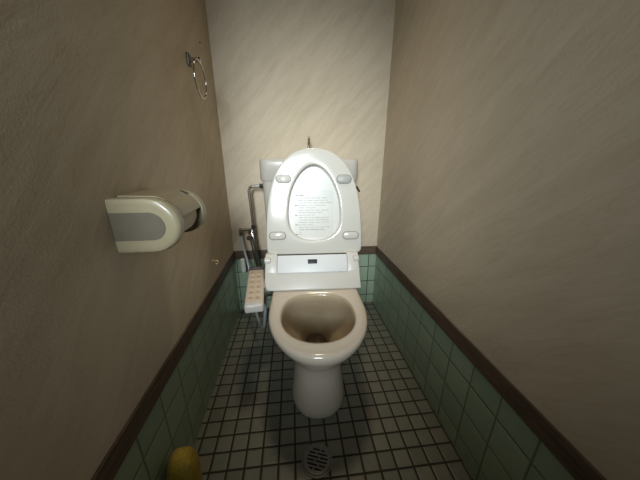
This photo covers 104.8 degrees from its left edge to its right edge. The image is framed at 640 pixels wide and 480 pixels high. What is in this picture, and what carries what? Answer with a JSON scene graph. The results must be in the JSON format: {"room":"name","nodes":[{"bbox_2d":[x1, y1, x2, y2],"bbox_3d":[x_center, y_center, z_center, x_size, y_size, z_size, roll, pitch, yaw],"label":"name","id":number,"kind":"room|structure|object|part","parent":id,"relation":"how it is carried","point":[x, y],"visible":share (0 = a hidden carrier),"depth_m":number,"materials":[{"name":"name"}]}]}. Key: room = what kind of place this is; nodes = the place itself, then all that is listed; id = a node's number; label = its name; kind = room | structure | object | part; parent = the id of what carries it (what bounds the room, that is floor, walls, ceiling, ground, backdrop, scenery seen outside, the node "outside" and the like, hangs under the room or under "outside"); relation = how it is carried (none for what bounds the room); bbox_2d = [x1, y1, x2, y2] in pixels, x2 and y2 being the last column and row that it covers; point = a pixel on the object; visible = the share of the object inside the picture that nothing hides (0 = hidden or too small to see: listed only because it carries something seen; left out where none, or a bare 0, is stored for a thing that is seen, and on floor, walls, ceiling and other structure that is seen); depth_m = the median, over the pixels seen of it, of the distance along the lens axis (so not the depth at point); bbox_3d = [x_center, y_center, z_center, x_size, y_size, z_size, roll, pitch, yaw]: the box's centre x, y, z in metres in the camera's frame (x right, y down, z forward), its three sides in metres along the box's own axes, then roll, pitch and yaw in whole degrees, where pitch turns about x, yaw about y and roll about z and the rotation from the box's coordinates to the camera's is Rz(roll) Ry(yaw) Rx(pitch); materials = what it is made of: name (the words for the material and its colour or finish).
{"room":"toilet room","nodes":[
{"label":"toilet room","id":0,"kind":"room"},
{"bbox_2d":[0,0,239,479],"bbox_3d":[-0.467,-0.443,0.473,0.100,2.350,1.500,-2,18,-6],"label":"wall","id":1,"kind":"structure","parent":0,"point":[100,100],"depth_m":0.45,"materials":[{"name":"paint"}]},
{"bbox_2d":[105,189,205,252],"bbox_3d":[-0.350,-0.053,0.562,0.126,0.113,0.170,-2,18,-6],"label":"toilet paper holder","id":2,"kind":"object","parent":1,"relation":"attached to","point":[148,220],"visible":0.98,"depth_m":0.49,"materials":[{"name":"beige plastic"}]},
{"bbox_3d":[-0.354,-0.026,0.483,0.097,0.056,0.005,-2,18,-6],"label":"inset panel","id":3,"kind":"part","parent":2,"relation":"part of","materials":[{"name":"grey plastic"}]},
{"bbox_3d":[-0.342,-0.030,0.496,0.126,0.111,0.028,-2,18,-6],"label":"arm","id":4,"kind":"part","parent":2,"relation":"part of","materials":[{"name":"beige plastic"}]},
{"bbox_2d":[183,210,196,230],"bbox_3d":[-0.349,-0.053,0.565,0.092,0.092,0.102,-2,18,-6],"label":"toilet paper roll","id":5,"kind":"object","parent":2,"relation":"on","point":[190,218],"visible":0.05,"depth_m":0.58,"materials":[{"name":"paper"}]},
{"bbox_3d":[-0.358,-0.075,0.631,0.126,0.111,0.024,-2,18,-6],"label":"arm","id":6,"kind":"part","parent":2,"relation":"part of","materials":[{"name":"beige plastic"}]},
{"bbox_2d":[91,251,235,479],"bbox_3d":[-0.416,0.321,0.731,0.006,0.054,1.500,-2,18,-6],"label":"trim","id":7,"kind":"structure","parent":1,"relation":"attached to","point":[113,460],"depth_m":0.58,"materials":[{"name":"brown wood"}]},
{"bbox_2d":[186,52,206,99],"bbox_3d":[-0.436,-0.571,0.850,0.050,0.149,0.123,-2,18,-6],"label":"towel ring","id":8,"kind":"object","parent":1,"relation":"attached to","point":[190,60],"visible":1,"depth_m":0.85,"materials":[{"name":"metal"}]},
{"bbox_3d":[-0.460,-0.633,0.865,0.008,0.040,0.024,-2,18,-6],"label":"wall plate","id":9,"kind":"part","parent":8,"relation":"part of","materials":[{"name":"metal"}]},
{"bbox_2d":[205,0,395,309],"bbox_3d":[-0.080,-0.707,1.279,1.056,2.350,0.100,-2,18,-6],"label":"wall","id":10,"kind":"structure","parent":0,"point":[286,72],"depth_m":1.22,"materials":[{"name":"paint"}]},
{"bbox_2d":[238,184,272,313],"bbox_3d":[-0.344,0.082,1.378,0.170,0.780,0.121,7,19,19],"label":"water supply valve","id":11,"kind":"object","parent":10,"relation":"attached to","point":[252,232],"visible":0.77,"depth_m":1.31,"materials":[{"name":"silver metal"}]},
{"bbox_2d":[238,231,267,328],"bbox_3d":[-0.321,0.196,1.202,0.046,0.400,0.437,-10,21,-27],"label":"hose","id":12,"kind":"object","parent":11,"relation":"attached to","point":[242,260],"visible":0.8,"depth_m":1.31,"materials":[{"name":"silver metal"}]},
{"bbox_2d":[235,246,375,259],"bbox_3d":[-0.075,0.075,1.481,0.844,0.054,0.006,-2,18,-6],"label":"trim","id":13,"kind":"structure","parent":10,"relation":"attached to","point":[364,250],"depth_m":1.45,"materials":[{"name":"brown wood"}]},
{"bbox_2d":[194,302,472,479],"bbox_3d":[0.006,0.705,0.906,1.056,0.100,1.700,-2,18,-6],"label":"floor","id":14,"kind":"structure","parent":0,"point":[385,426],"depth_m":0.89,"materials":[{"name":"tile"}]},
{"bbox_2d":[166,446,202,479],"bbox_3d":[-0.360,0.633,0.654,0.077,0.193,0.071,-6,19,-17],"label":"sponge","id":15,"kind":"object","parent":14,"relation":"on","point":[184,462],"visible":1,"depth_m":0.62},
{"bbox_2d":[244,136,366,418],"bbox_3d":[-0.049,0.081,1.036,0.523,1.006,0.828,-1,18,-4],"label":"toilet","id":16,"kind":"object","parent":14,"relation":"on","point":[318,316],"visible":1,"depth_m":1.05,"materials":[{"name":"ceramic"}]},
{"bbox_3d":[-0.257,0.195,0.981,0.066,0.053,0.259,-4,19,-11],"label":"control panel","id":17,"kind":"part","parent":16,"relation":"part of","materials":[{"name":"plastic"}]},
{"bbox_3d":[-0.029,-0.172,1.103,0.428,0.449,0.105,-1,18,-4],"label":"lid","id":18,"kind":"part","parent":16,"relation":"part of","materials":[{"name":"plastic"}]},
{"bbox_3d":[-0.054,-0.352,1.223,0.463,0.098,0.202,-1,18,-4],"label":"tank","id":19,"kind":"part","parent":16,"relation":"part of","materials":[{"name":"ceramic"}]},
{"bbox_3d":[-0.055,-0.106,1.304,0.447,0.424,0.190,-1,18,-4],"label":"tank","id":20,"kind":"part","parent":16,"relation":"part of","materials":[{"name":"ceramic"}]},
{"bbox_3d":[-0.032,0.101,1.059,0.299,0.066,0.050,-1,18,-4],"label":"panel","id":21,"kind":"part","parent":16,"relation":"part of","materials":[{"name":"plastic"}]},
{"bbox_3d":[-0.026,-0.165,1.075,0.419,0.447,0.114,-1,18,-4],"label":"seat","id":22,"kind":"part","parent":16,"relation":"part of","materials":[{"name":"plastic"}]},
{"bbox_3d":[-0.020,0.388,1.102,0.358,0.380,0.758,-1,18,-4],"label":"bowl","id":23,"kind":"part","parent":16,"relation":"part of","materials":[{"name":"ceramic"}]},
{"bbox_2d":[302,443,332,478],"bbox_3d":[-0.009,0.694,0.778,0.097,0.009,0.097,-2,18,-6],"label":"floor drain","id":24,"kind":"object","parent":14,"relation":"on","point":[317,460],"visible":1,"depth_m":0.77,"materials":[{"name":"metal"}]},
{"bbox_2d":[372,0,639,479],"bbox_3d":[0.483,-0.474,0.574,0.100,2.350,1.500,-2,18,-6],"label":"wall","id":25,"kind":"structure","parent":0,"point":[510,197],"depth_m":0.55,"materials":[{"name":"paint"}]},
{"bbox_2d":[375,246,606,479],"bbox_3d":[0.429,0.293,0.820,0.006,0.054,1.500,-2,18,-6],"label":"trim","id":26,"kind":"structure","parent":25,"relation":"attached to","point":[572,460],"depth_m":0.58,"materials":[{"name":"brown wood"}]}
]}

